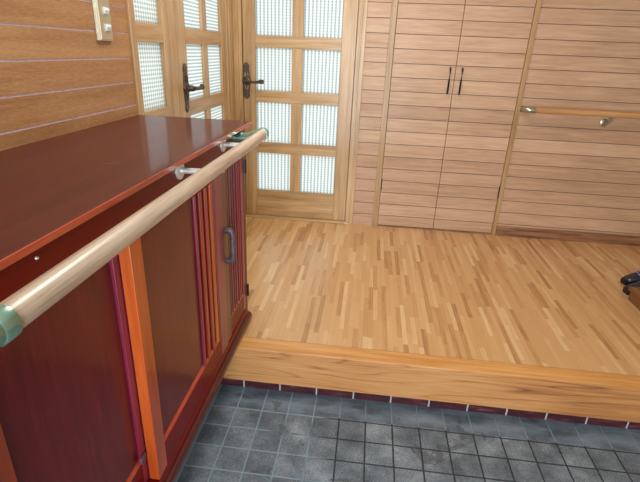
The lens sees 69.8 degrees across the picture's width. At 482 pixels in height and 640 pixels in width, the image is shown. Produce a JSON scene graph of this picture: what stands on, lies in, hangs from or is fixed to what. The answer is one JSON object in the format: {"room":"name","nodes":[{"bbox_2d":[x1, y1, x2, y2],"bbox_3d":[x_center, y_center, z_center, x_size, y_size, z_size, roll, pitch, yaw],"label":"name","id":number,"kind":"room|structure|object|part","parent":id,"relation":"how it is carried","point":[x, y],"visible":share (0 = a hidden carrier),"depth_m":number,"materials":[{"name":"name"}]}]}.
{"room":"entrance hall","nodes":[
{"label":"entrance hall","id":0,"kind":"room"},
{"bbox_2d":[0,0,137,150],"bbox_3d":[-0.857,-0.335,0.836,0.100,2.610,4.800,5,23,5],"label":"wall","id":1,"kind":"structure","parent":0,"point":[57,79],"depth_m":1.32,"materials":[{"name":"brown wood"}]},
{"bbox_2d":[92,0,112,40],"bbox_3d":[-0.705,-0.749,1.493,0.020,0.180,0.085,5,23,5],"label":"light switch","id":2,"kind":"object","parent":1,"relation":"attached to","point":[101,9],"visible":1,"depth_m":1.49,"materials":[{"name":"metal"}]},
{"bbox_2d":[125,0,179,116],"bbox_3d":[-0.706,-0.701,1.928,0.070,2.040,0.414,5,23,5],"label":"door","id":3,"kind":"structure","parent":1,"relation":"in","point":[150,22],"depth_m":1.92,"materials":[{"name":"brown wood"}]},
{"bbox_3d":[-0.694,-0.991,1.780,0.004,0.265,0.243,5,23,5],"label":"glass pane","id":4,"kind":"part","parent":3,"relation":"part of","materials":[{"name":"white glass"}]},
{"bbox_3d":[-0.707,-0.684,1.908,0.004,0.263,0.243,5,23,5],"label":"glass pane","id":5,"kind":"part","parent":3,"relation":"part of","materials":[{"name":"white glass"}]},
{"bbox_3d":[-0.714,-0.692,1.905,0.056,2.040,0.243,5,23,5],"label":"rail","id":6,"kind":"part","parent":3,"relation":"part of","materials":[{"name":"brown wood"}]},
{"bbox_2d":[172,0,235,119],"bbox_3d":[-0.612,-0.954,2.546,0.110,2.040,0.934,5,23,5],"label":"door","id":7,"kind":"structure","parent":1,"relation":"in","point":[203,29],"depth_m":2.49,"materials":[{"name":"brown wood"}]},
{"bbox_3d":[-0.638,-1.181,2.242,0.004,0.265,0.242,5,23,5],"label":"glass pane","id":8,"kind":"part","parent":7,"relation":"part of","materials":[{"name":"white glass"}]},
{"bbox_3d":[-0.623,-0.762,2.280,0.056,0.060,0.154,5,23,5],"label":"lever","id":9,"kind":"part","parent":7,"relation":"part of","materials":[{"name":"brown metal"}]},
{"bbox_3d":[-0.652,-0.873,2.370,0.004,0.263,0.242,5,23,5],"label":"glass pane","id":10,"kind":"part","parent":7,"relation":"part of","materials":[{"name":"white glass"}]},
{"bbox_3d":[-0.665,-0.564,2.498,0.004,0.266,0.242,5,23,5],"label":"glass pane","id":11,"kind":"part","parent":7,"relation":"part of","materials":[{"name":"white glass"}]},
{"bbox_3d":[-0.636,-0.897,2.527,0.031,1.912,0.553,5,23,5],"label":"rail","id":12,"kind":"part","parent":7,"relation":"part of","materials":[{"name":"brown wood"}]},
{"bbox_3d":[-0.604,-1.298,2.528,0.004,0.265,0.243,5,23,5],"label":"glass pane","id":13,"kind":"part","parent":7,"relation":"part of","materials":[{"name":"white glass"}]},
{"bbox_3d":[-0.617,-0.990,2.655,0.004,0.263,0.243,5,23,5],"label":"glass pane","id":14,"kind":"part","parent":7,"relation":"part of","materials":[{"name":"white glass"}]},
{"bbox_3d":[-0.630,-0.681,2.784,0.004,0.266,0.243,5,23,5],"label":"glass pane","id":15,"kind":"part","parent":7,"relation":"part of","materials":[{"name":"white glass"}]},
{"bbox_2d":[175,384,639,481],"bbox_3d":[0.837,1.343,0.428,3.600,0.040,3.160,5,23,5],"label":"floor","id":16,"kind":"structure","parent":0,"point":[246,434],"depth_m":1.72,"materials":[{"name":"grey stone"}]},
{"bbox_2d":[0,115,268,481],"bbox_3d":[-0.569,0.425,1.007,0.559,1.098,2.106,5,23,5],"label":"cabinet","id":17,"kind":"object","parent":16,"relation":"on","point":[118,379],"depth_m":1.01,"materials":[{"name":"brown wood"}]},
{"bbox_3d":[-0.468,0.360,0.911,0.008,0.680,0.460,5,23,5],"label":"door","id":18,"kind":"part","parent":17,"relation":"part of","materials":[{"name":"brown wood"}]},
{"bbox_3d":[-0.310,-0.129,1.027,0.137,0.070,1.323,5,23,5],"label":"handrail","id":19,"kind":"part","parent":17,"relation":"part of","materials":[{"name":"beige wood"}]},
{"bbox_3d":[-0.481,0.662,1.023,0.020,0.080,0.340,5,23,5],"label":"rail","id":20,"kind":"part","parent":17,"relation":"part of","materials":[{"name":"paint"}]},
{"bbox_3d":[-0.376,-0.122,1.215,0.026,0.055,0.487,5,23,5],"label":"rail","id":21,"kind":"part","parent":17,"relation":"part of","materials":[{"name":"paint"}]},
{"bbox_3d":[-0.386,0.179,1.355,0.008,0.680,0.575,5,23,5],"label":"door","id":22,"kind":"part","parent":17,"relation":"part of","materials":[{"name":"brown wood"}]},
{"bbox_3d":[-0.402,0.481,1.466,0.026,0.080,0.487,5,23,5],"label":"rail","id":23,"kind":"part","parent":17,"relation":"part of","materials":[{"name":"paint"}]},
{"bbox_3d":[-0.466,0.700,1.090,0.055,0.035,2.072,5,23,5],"label":"rail","id":24,"kind":"part","parent":17,"relation":"part of","materials":[{"name":"paint"}]},
{"bbox_3d":[-0.459,0.730,1.118,0.069,0.040,2.104,5,23,5],"label":"plinth moulding","id":25,"kind":"part","parent":17,"relation":"part of","materials":[{"name":"paint"}]},
{"bbox_3d":[-0.321,0.017,1.660,0.032,0.146,0.026,5,23,5],"label":"pull handle","id":26,"kind":"part","parent":17,"relation":"part of","materials":[{"name":"grey metal"}]},
{"bbox_3d":[-0.350,0.304,1.898,0.020,0.080,0.180,5,23,5],"label":"rail","id":27,"kind":"part","parent":17,"relation":"part of","materials":[{"name":"paint"}]},
{"bbox_3d":[-0.519,-0.055,1.924,0.423,0.866,0.020,5,23,5],"label":"panel","id":28,"kind":"part","parent":17,"relation":"part of","materials":[{"name":"brown paint"}]},
{"bbox_2d":[221,378,639,429],"bbox_3d":[1.015,0.703,1.876,3.600,0.045,0.055,5,23,5],"label":"tile strip","id":29,"kind":"object","parent":16,"relation":"on","point":[271,386],"visible":0.22,"depth_m":1.90,"materials":[{"name":"tile"}]},
{"bbox_2d":[243,217,639,375],"bbox_3d":[1.109,0.248,2.530,3.600,0.030,1.488,5,23,5],"label":"floor","id":30,"kind":"structure","parent":0,"point":[562,304],"depth_m":2.38,"materials":[{"name":"brown wood"}]},
{"bbox_2d":[223,337,639,422],"bbox_3d":[1.019,0.607,1.835,3.600,0.165,0.082,5,23,5],"label":"step","id":31,"kind":"structure","parent":30,"relation":"attached to","point":[609,396],"depth_m":1.84,"materials":[{"name":"brown wood"}]},
{"bbox_2d":[620,270,639,285],"bbox_3d":[1.843,0.202,2.563,0.291,0.088,0.107,1,23,-2],"label":"shoe","id":32,"kind":"object","parent":30,"relation":"on","point":[634,277],"visible":0.91,"depth_m":2.55,"materials":[{"name":"black leather"}]},
{"bbox_2d":[622,281,639,294],"bbox_3d":[1.784,0.248,2.448,0.291,0.088,0.107,3,23,2],"label":"shoe","id":33,"kind":"object","parent":30,"relation":"on","point":[625,290],"visible":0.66,"depth_m":2.45,"materials":[{"name":"black leather"}]},
{"bbox_2d":[628,286,639,310],"bbox_3d":[1.802,0.381,2.150,0.455,0.072,0.505,5,23,5],"label":"wooden platform","id":34,"kind":"object","parent":30,"relation":"on","point":[634,296],"visible":1,"depth_m":2.35,"materials":[{"name":"brown wood"}]},
{"bbox_2d":[352,0,639,235],"bbox_3d":[1.196,-1.176,2.799,3.700,2.400,0.100,5,23,5],"label":"wall","id":35,"kind":"structure","parent":0,"point":[566,172],"depth_m":2.90,"materials":[{"name":"brown wood"}]},
{"bbox_2d":[232,0,367,223],"bbox_3d":[-0.141,-1.099,2.943,0.831,2.040,0.110,5,23,5],"label":"door","id":36,"kind":"structure","parent":35,"relation":"in","point":[298,64],"depth_m":3.02,"materials":[{"name":"brown wood"}]},
{"bbox_3d":[-0.436,-1.035,2.976,0.154,0.060,0.056,5,23,5],"label":"lever","id":37,"kind":"part","parent":36,"relation":"part of","materials":[{"name":"brown metal"}]},
{"bbox_3d":[-0.311,-0.801,3.106,0.237,0.266,0.004,5,23,5],"label":"glass pane","id":38,"kind":"part","parent":36,"relation":"part of","materials":[{"name":"white glass"}]},
{"bbox_3d":[-0.325,-0.489,3.235,0.237,0.266,0.004,5,23,5],"label":"glass pane","id":39,"kind":"part","parent":36,"relation":"part of","materials":[{"name":"white glass"}]},
{"bbox_3d":[-0.285,-1.417,2.849,0.237,0.265,0.004,5,23,5],"label":"glass pane","id":40,"kind":"part","parent":36,"relation":"part of","materials":[{"name":"white glass"}]},
{"bbox_3d":[-0.298,-1.110,2.977,0.237,0.263,0.004,5,23,5],"label":"glass pane","id":41,"kind":"part","parent":36,"relation":"part of","materials":[{"name":"white glass"}]},
{"bbox_3d":[-0.144,-1.063,2.978,0.549,1.912,0.031,5,23,5],"label":"rail","id":42,"kind":"part","parent":36,"relation":"part of","materials":[{"name":"brown wood"}]},
{"bbox_3d":[-0.018,-0.464,3.208,0.243,0.266,0.004,5,23,5],"label":"glass pane","id":43,"kind":"part","parent":36,"relation":"part of","materials":[{"name":"white glass"}]},
{"bbox_3d":[-0.004,-0.776,3.079,0.243,0.266,0.004,5,23,5],"label":"glass pane","id":44,"kind":"part","parent":36,"relation":"part of","materials":[{"name":"white glass"}]},
{"bbox_3d":[0.009,-1.086,2.950,0.243,0.263,0.004,5,23,5],"label":"glass pane","id":45,"kind":"part","parent":36,"relation":"part of","materials":[{"name":"white glass"}]},
{"bbox_3d":[0.022,-1.393,2.822,0.243,0.265,0.004,5,23,5],"label":"glass pane","id":46,"kind":"part","parent":36,"relation":"part of","materials":[{"name":"white glass"}]},
{"bbox_2d":[352,215,371,225],"bbox_3d":[0.301,-0.146,3.272,0.136,0.066,0.006,5,23,5],"label":"baseboard","id":47,"kind":"structure","parent":35,"relation":"attached to","point":[358,220],"depth_m":3.27,"materials":[{"name":"brown wood"}]},
{"bbox_2d":[372,0,541,234],"bbox_3d":[0.840,-1.023,2.889,0.854,2.020,0.129,5,23,5],"label":"closet","id":48,"kind":"object","parent":35,"relation":"attached to","point":[457,70],"visible":1,"depth_m":2.92,"materials":[{"name":"brown wood"}]},
{"bbox_3d":[0.844,-1.008,2.900,0.791,1.966,0.010,5,23,5],"label":"panel","id":49,"kind":"part","parent":48,"relation":"part of","materials":[{"name":"brown wood"}]},
{"bbox_3d":[0.642,-1.011,2.890,0.386,1.958,0.022,5,23,5],"label":"door","id":50,"kind":"part","parent":48,"relation":"part of","materials":[{"name":"brown wood"}]},
{"bbox_3d":[0.805,-0.098,3.281,0.791,0.009,0.093,5,23,5],"label":"sill","id":51,"kind":"part","parent":48,"relation":"part of","materials":[{"name":"brown wood"}]},
{"bbox_3d":[0.800,-0.995,2.851,0.011,0.160,0.028,5,23,5],"label":"pull handle","id":52,"kind":"part","parent":48,"relation":"part of","materials":[{"name":"black metal"}]},
{"bbox_3d":[0.872,-0.990,2.845,0.011,0.160,0.028,5,23,5],"label":"pull handle","id":53,"kind":"part","parent":48,"relation":"part of","materials":[{"name":"black metal"}]},
{"bbox_3d":[1.035,-0.980,2.856,0.396,1.958,0.022,5,23,5],"label":"door","id":54,"kind":"part","parent":48,"relation":"part of","materials":[{"name":"brown wood"}]},
{"bbox_2d":[495,226,639,245],"bbox_3d":[2.101,-0.004,3.110,1.770,0.070,0.013,5,23,5],"label":"baseboard","id":55,"kind":"structure","parent":35,"relation":"attached to","point":[617,239],"depth_m":3.14,"materials":[{"name":"brown wood"}]},
{"bbox_2d":[520,106,639,126],"bbox_3d":[2.052,-0.723,2.783,1.625,0.102,0.082,5,23,5],"label":"handrail","id":56,"kind":"object","parent":35,"relation":"attached to","point":[611,114],"visible":1,"depth_m":2.78,"materials":[{"name":"brown wood"}]},
{"bbox_3d":[2.086,-0.741,2.749,1.555,0.035,0.035,5,23,5],"label":"rail","id":57,"kind":"part","parent":56,"relation":"part of","materials":[{"name":"brown wood"}]}
]}

